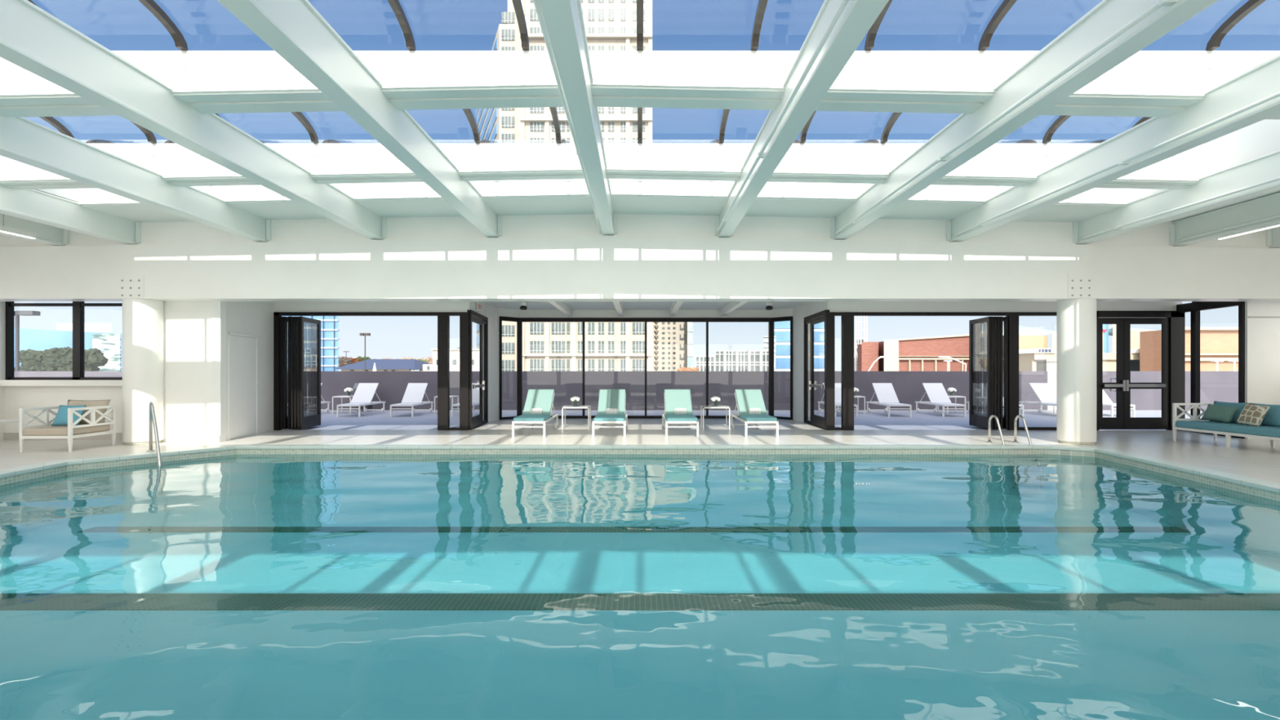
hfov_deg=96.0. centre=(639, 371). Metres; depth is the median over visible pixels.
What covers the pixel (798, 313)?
wall
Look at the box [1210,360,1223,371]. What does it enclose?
street lamp
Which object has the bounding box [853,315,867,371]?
annex
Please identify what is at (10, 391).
trim
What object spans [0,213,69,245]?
roof beam
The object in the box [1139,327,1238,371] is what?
building
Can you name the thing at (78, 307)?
window
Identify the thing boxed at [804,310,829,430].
door
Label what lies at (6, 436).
baseboard
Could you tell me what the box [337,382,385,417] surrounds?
sun lounger
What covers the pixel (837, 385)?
sun lounger
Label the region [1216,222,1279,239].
pendant light
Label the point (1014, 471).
pool ladder
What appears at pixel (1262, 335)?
wall
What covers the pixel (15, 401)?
wall
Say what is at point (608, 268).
wall
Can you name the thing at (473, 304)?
wall
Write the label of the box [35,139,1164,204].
skylight
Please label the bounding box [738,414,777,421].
seat cushion
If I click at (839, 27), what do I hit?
roof beam
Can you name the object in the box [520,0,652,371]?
office tower
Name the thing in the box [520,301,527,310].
spotlight
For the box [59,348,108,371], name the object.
tree
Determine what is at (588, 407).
side table
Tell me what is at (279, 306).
wall
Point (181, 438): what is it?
baseboard
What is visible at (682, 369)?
tree
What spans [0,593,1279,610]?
pool lane line
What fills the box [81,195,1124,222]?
ceiling
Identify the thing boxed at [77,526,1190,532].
trim
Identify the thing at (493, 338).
wall
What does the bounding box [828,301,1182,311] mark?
wall
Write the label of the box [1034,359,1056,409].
pier
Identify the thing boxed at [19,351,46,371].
tree
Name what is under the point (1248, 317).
trim
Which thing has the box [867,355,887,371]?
street lamp
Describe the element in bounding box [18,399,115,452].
armchair
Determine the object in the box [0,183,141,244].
roof beam
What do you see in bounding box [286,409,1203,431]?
floor
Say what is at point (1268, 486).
pool coping
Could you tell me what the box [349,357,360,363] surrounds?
tree
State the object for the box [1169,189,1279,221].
ceiling
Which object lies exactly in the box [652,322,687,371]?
condo tower
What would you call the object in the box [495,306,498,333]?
pipe
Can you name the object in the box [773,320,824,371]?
blue office
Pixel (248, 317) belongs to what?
wall
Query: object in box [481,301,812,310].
ceiling
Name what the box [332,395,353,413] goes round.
side table
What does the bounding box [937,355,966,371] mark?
street lamp
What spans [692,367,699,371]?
tree
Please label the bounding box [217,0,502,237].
roof beam
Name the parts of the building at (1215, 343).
cornice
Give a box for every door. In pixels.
[227,332,257,439]
[273,311,469,430]
[466,310,488,430]
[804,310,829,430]
[825,311,1099,430]
[1096,311,1185,430]
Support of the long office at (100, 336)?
on the ground
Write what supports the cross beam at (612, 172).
attached to the roof beam at (562, 24)
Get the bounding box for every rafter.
[547,301,572,315]
[613,301,623,315]
[669,301,683,315]
[720,301,747,315]
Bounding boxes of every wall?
[0,213,1268,248]
[0,235,1279,301]
[0,301,5,439]
[0,462,1279,564]
[5,386,122,432]
[13,371,1047,409]
[212,301,274,440]
[274,301,469,311]
[469,301,486,316]
[482,304,499,422]
[498,307,792,317]
[792,304,810,422]
[805,301,828,316]
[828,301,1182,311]
[1102,371,1238,409]
[1244,301,1279,439]
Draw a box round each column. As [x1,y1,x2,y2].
[122,298,164,444]
[1056,298,1096,444]
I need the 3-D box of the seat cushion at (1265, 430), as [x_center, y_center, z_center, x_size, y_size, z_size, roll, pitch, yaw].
[11.105,1.052,10.500,0.810,0.125,2.050,0,0,0]
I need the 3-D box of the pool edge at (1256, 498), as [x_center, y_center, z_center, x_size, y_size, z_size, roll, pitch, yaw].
[-0.322,1.575,6.300,17.228,0.250,9.040,0,0,0]
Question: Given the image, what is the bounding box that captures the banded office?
[281,315,338,371]
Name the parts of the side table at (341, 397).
frame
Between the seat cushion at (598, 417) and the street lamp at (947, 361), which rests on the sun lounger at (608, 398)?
the seat cushion at (598, 417)
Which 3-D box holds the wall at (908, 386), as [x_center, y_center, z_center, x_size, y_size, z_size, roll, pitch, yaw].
[-12.570,0.825,21.150,54.860,1.650,0.300,0,0,0]
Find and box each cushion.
[23,424,110,435]
[66,399,111,424]
[513,414,551,421]
[522,389,554,414]
[593,414,625,421]
[597,389,625,414]
[664,389,693,414]
[665,414,697,421]
[734,389,767,414]
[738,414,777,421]
[1175,420,1279,437]
[1209,400,1245,422]
[1249,403,1279,426]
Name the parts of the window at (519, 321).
frame, frame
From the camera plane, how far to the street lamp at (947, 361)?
49.95 m
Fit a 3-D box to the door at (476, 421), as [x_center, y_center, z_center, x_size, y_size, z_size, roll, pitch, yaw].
[-4.104,-0.030,14.712,0.151,2.860,2.025,0,0,-4]
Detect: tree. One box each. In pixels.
[13,348,37,371]
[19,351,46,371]
[30,347,66,370]
[44,346,72,371]
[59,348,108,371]
[338,356,351,367]
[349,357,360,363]
[357,356,370,360]
[401,356,417,371]
[419,356,432,371]
[676,367,687,371]
[686,367,693,371]
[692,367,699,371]
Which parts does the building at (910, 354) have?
cornice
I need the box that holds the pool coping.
[0,444,1279,493]
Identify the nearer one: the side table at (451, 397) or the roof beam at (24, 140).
the roof beam at (24, 140)
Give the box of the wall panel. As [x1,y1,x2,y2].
[162,301,226,442]
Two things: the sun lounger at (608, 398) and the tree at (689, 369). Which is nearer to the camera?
the sun lounger at (608, 398)
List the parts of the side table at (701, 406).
leg, frame, leg, leg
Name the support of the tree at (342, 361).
on the ground
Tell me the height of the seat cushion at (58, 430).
0.125 m
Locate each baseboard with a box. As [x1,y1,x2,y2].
[3,432,122,439]
[177,435,220,442]
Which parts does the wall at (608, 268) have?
splice plate, splice plate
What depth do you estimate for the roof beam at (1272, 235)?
10.98 m
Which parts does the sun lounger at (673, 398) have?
leg, frame, leg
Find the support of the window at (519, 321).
in the wall at (502, 312)
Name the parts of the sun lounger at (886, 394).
frame, leg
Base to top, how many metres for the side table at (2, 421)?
0.500 m
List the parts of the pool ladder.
handrail, handrail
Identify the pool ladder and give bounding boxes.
[986,414,1043,488]
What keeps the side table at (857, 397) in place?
on the floor at (400, 419)
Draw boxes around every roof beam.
[0,0,386,239]
[0,115,271,241]
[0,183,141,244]
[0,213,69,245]
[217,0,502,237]
[533,0,617,235]
[715,0,888,237]
[831,0,1218,239]
[946,54,1279,241]
[1072,150,1279,244]
[1168,191,1279,246]
[1265,226,1279,248]
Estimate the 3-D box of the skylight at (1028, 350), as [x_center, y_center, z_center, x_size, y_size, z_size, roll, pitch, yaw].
[36.516,-1.856,53.220,2.196,0.412,2.560,0,0,0]
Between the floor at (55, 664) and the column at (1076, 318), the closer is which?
the floor at (55, 664)
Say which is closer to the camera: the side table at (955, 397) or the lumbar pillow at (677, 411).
the lumbar pillow at (677, 411)
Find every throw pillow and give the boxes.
[51,404,86,426]
[1200,404,1238,422]
[1235,402,1270,426]
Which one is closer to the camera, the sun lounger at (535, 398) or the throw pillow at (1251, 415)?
the throw pillow at (1251, 415)
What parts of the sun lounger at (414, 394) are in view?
frame, leg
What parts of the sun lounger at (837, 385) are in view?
frame, leg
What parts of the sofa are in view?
leg, arm, leg, seat frame, leg, leg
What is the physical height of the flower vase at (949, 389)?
0.289 m
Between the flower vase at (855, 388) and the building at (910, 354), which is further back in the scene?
the building at (910, 354)
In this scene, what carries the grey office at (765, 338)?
on the ground
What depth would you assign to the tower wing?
106.01 m
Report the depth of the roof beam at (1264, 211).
10.03 m
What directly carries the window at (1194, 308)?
in the wall
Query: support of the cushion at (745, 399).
on the sun lounger at (745, 399)
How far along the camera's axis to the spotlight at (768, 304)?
14.93 m
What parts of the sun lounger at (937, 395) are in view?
frame, leg, leg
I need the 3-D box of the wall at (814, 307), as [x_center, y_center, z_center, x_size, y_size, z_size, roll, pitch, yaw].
[4.565,-1.710,14.728,0.150,0.500,2.021,0,0,2]
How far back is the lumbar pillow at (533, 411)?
13.02 m
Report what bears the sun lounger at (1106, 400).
on the floor at (400, 419)
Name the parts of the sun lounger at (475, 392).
frame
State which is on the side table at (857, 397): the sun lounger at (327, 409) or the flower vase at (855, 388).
the flower vase at (855, 388)
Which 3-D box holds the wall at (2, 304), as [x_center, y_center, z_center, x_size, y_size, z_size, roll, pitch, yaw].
[-13.100,-0.975,3.975,0.200,4.750,15.950,0,0,0]
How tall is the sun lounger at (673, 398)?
0.972 m
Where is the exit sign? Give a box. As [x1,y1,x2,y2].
[476,302,481,311]
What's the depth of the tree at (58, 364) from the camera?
59.05 m
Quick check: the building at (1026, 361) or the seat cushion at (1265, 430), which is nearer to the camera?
the seat cushion at (1265, 430)
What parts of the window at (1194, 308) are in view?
frame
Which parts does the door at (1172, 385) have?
panel, panel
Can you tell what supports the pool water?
in the floor at (55, 664)
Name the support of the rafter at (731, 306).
attached to the ceiling at (531, 305)
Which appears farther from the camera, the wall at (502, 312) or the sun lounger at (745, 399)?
the wall at (502, 312)
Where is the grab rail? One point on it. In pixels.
(152, 412)
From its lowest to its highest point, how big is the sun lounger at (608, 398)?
0.972 m
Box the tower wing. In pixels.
[476,0,519,371]
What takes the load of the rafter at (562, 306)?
attached to the ceiling at (531, 305)
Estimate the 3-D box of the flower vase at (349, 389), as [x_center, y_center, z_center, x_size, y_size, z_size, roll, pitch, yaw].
[-9.862,0.696,19.501,0.274,0.289,0.296,0,0,0]
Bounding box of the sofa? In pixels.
[1172,400,1279,448]
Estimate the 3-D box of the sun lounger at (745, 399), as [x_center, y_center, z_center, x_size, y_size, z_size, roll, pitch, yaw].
[2.570,0.914,13.145,0.704,0.972,2.010,0,0,0]
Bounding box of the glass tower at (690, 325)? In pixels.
[687,322,693,368]
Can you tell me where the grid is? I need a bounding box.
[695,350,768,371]
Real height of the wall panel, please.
3.360 m
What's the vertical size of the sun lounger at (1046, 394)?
1.022 m
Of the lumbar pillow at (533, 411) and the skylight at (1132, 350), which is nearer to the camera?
the lumbar pillow at (533, 411)
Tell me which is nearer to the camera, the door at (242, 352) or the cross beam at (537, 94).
the cross beam at (537, 94)
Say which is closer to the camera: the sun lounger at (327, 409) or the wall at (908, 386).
the sun lounger at (327, 409)
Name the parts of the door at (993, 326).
panel, panel, panel, panel, panel, panel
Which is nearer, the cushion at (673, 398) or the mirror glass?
the cushion at (673, 398)
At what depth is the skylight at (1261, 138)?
8.72 m
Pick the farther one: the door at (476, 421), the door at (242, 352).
the door at (476, 421)
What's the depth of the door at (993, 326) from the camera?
13.67 m
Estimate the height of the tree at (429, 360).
18.747 m
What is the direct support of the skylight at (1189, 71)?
on the cross beam at (537, 94)
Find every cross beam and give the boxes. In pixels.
[0,80,1279,119]
[0,166,1199,189]
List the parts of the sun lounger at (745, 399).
leg, frame, leg, frame, leg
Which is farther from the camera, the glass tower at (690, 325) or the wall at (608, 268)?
the glass tower at (690, 325)
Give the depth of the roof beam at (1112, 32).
5.47 m
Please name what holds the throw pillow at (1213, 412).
on the sofa
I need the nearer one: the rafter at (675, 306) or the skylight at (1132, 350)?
the rafter at (675, 306)
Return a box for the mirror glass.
[92,333,120,371]
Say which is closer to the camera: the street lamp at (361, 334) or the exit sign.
the exit sign
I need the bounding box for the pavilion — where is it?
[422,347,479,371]
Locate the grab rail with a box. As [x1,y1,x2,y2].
[146,401,162,494]
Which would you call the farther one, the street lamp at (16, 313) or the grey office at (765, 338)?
the grey office at (765, 338)
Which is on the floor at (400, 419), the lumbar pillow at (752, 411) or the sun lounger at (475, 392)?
the sun lounger at (475, 392)
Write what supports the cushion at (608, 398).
on the sun lounger at (608, 398)
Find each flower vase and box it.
[343,387,353,395]
[570,395,579,405]
[710,395,719,405]
[853,387,858,395]
[947,387,956,395]
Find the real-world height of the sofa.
0.804 m
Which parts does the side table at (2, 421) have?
frame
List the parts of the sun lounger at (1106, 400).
leg, frame, leg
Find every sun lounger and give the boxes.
[320,382,330,412]
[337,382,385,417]
[352,382,372,411]
[390,382,433,417]
[451,382,479,417]
[511,389,558,437]
[592,389,627,437]
[662,389,698,437]
[730,389,778,437]
[817,382,857,417]
[866,382,911,417]
[915,382,966,417]
[966,382,1023,417]
[1018,382,1056,412]
[1102,390,1135,417]
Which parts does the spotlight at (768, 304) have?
lamp shade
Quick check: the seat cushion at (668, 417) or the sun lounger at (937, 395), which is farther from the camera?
the sun lounger at (937, 395)
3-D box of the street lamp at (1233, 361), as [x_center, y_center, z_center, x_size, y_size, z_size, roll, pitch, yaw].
[41.289,6.322,40.000,0.640,14.156,0.252,0,0,0]
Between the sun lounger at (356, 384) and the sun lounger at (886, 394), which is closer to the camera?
the sun lounger at (886, 394)
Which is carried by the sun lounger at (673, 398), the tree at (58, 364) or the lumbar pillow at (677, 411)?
the lumbar pillow at (677, 411)
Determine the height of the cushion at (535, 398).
0.586 m
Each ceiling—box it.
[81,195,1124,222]
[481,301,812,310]
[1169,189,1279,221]
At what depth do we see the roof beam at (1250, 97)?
6.84 m
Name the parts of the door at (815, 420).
panel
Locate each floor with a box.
[0,418,1279,483]
[0,493,1279,719]
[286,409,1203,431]
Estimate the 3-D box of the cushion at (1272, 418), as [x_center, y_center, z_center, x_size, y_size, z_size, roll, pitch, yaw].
[11.420,0.800,10.500,0.205,0.408,0.680,0,0,0]
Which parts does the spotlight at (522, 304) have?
lamp shade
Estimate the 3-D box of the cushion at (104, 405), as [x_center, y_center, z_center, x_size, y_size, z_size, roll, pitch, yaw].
[-10.270,0.760,10.680,0.760,0.461,0.229,0,0,-3]
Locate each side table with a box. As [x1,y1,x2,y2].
[0,419,18,447]
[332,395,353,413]
[434,395,458,413]
[561,405,591,429]
[700,405,730,429]
[840,395,865,413]
[937,395,965,413]
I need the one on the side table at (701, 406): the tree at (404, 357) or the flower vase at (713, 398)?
the flower vase at (713, 398)
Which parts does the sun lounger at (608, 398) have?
leg, frame, leg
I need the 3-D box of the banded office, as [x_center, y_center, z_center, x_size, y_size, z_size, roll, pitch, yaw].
[-76.491,-7.600,132.375,27.462,42.000,25.250,0,0,0]
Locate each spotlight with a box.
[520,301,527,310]
[765,301,773,310]
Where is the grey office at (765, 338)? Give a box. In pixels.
[763,336,776,371]
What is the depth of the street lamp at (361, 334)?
44.96 m
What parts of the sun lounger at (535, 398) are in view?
leg, frame, leg, frame, leg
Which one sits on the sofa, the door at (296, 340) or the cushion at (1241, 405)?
the cushion at (1241, 405)
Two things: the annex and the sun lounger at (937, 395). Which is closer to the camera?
the sun lounger at (937, 395)
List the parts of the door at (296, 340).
panel, panel, panel, panel, panel, panel, panel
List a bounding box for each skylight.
[0,0,1279,92]
[0,106,1279,177]
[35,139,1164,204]
[1018,348,1055,353]
[1115,348,1139,352]
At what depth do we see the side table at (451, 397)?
19.19 m
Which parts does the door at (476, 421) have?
panel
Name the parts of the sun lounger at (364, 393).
leg, frame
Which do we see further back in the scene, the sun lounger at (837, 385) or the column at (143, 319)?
the sun lounger at (837, 385)
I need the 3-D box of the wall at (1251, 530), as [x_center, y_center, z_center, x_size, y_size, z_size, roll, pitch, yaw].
[-0.322,2.500,6.300,17.271,1.600,9.080,0,0,0]
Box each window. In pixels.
[5,301,122,379]
[499,315,792,419]
[1176,301,1244,438]
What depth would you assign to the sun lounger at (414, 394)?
18.96 m
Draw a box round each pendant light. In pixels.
[0,213,36,238]
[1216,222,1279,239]
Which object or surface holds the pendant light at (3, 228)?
hanging from the ceiling
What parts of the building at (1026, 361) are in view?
cornice, entrance glass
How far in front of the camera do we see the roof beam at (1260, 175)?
8.78 m
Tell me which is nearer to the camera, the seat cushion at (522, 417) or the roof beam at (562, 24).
the roof beam at (562, 24)
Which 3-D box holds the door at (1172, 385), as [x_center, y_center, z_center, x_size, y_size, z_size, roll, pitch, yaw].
[11.819,-0.015,13.714,2.175,2.830,0.238,0,0,0]
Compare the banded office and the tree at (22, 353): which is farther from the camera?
the banded office
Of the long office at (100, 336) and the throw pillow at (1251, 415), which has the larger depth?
the long office at (100, 336)
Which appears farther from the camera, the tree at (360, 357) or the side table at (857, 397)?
the tree at (360, 357)
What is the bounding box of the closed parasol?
[372,363,377,371]
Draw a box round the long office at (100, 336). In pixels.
[13,323,122,371]
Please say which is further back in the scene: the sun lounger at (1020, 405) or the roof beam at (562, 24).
the sun lounger at (1020, 405)
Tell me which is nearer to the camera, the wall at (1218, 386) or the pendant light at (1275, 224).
the pendant light at (1275, 224)
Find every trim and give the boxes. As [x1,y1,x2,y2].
[0,379,122,386]
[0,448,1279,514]
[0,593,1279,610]
[9,391,122,391]
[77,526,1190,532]
[1248,316,1279,317]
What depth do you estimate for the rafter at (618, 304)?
14.99 m
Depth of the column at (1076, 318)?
10.97 m
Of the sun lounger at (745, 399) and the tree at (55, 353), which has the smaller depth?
the sun lounger at (745, 399)
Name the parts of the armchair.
leg, arm, seat frame, leg, arm, leg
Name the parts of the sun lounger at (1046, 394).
frame, frame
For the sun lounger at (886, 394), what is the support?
on the floor at (400, 419)
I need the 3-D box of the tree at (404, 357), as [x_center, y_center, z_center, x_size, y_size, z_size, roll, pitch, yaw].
[-79.922,4.250,200.017,6.214,18.304,5.048,0,0,0]
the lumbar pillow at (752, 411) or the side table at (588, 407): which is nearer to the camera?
the lumbar pillow at (752, 411)
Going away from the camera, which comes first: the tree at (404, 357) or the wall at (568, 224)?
the wall at (568, 224)
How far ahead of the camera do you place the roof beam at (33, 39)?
5.83 m
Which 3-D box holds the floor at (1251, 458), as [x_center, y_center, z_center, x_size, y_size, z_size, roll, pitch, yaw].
[0.300,1.400,6.560,26.600,0.001,21.120,0,0,0]
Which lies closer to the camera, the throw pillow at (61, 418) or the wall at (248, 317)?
the throw pillow at (61, 418)
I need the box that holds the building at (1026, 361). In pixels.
[1003,324,1154,371]
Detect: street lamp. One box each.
[13,311,39,371]
[360,333,370,371]
[666,333,669,371]
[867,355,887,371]
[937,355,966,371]
[943,360,952,371]
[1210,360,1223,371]
[1228,360,1238,371]
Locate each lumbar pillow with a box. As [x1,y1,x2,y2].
[530,408,542,413]
[605,408,617,413]
[674,408,686,413]
[748,408,761,413]
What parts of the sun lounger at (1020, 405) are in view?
leg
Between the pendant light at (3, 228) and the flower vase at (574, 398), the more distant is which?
the flower vase at (574, 398)
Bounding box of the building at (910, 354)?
[857,333,1004,371]
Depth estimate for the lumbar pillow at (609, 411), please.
13.02 m
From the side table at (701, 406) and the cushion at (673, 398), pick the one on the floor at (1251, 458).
the side table at (701, 406)
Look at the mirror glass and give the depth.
69.88 m
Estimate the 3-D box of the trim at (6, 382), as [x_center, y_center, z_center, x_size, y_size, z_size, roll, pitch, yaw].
[-11.100,0.240,11.820,3.800,0.120,0.320,0,0,0]
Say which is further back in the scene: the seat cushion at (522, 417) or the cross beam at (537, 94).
the seat cushion at (522, 417)
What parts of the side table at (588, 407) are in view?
leg, leg, frame, leg, leg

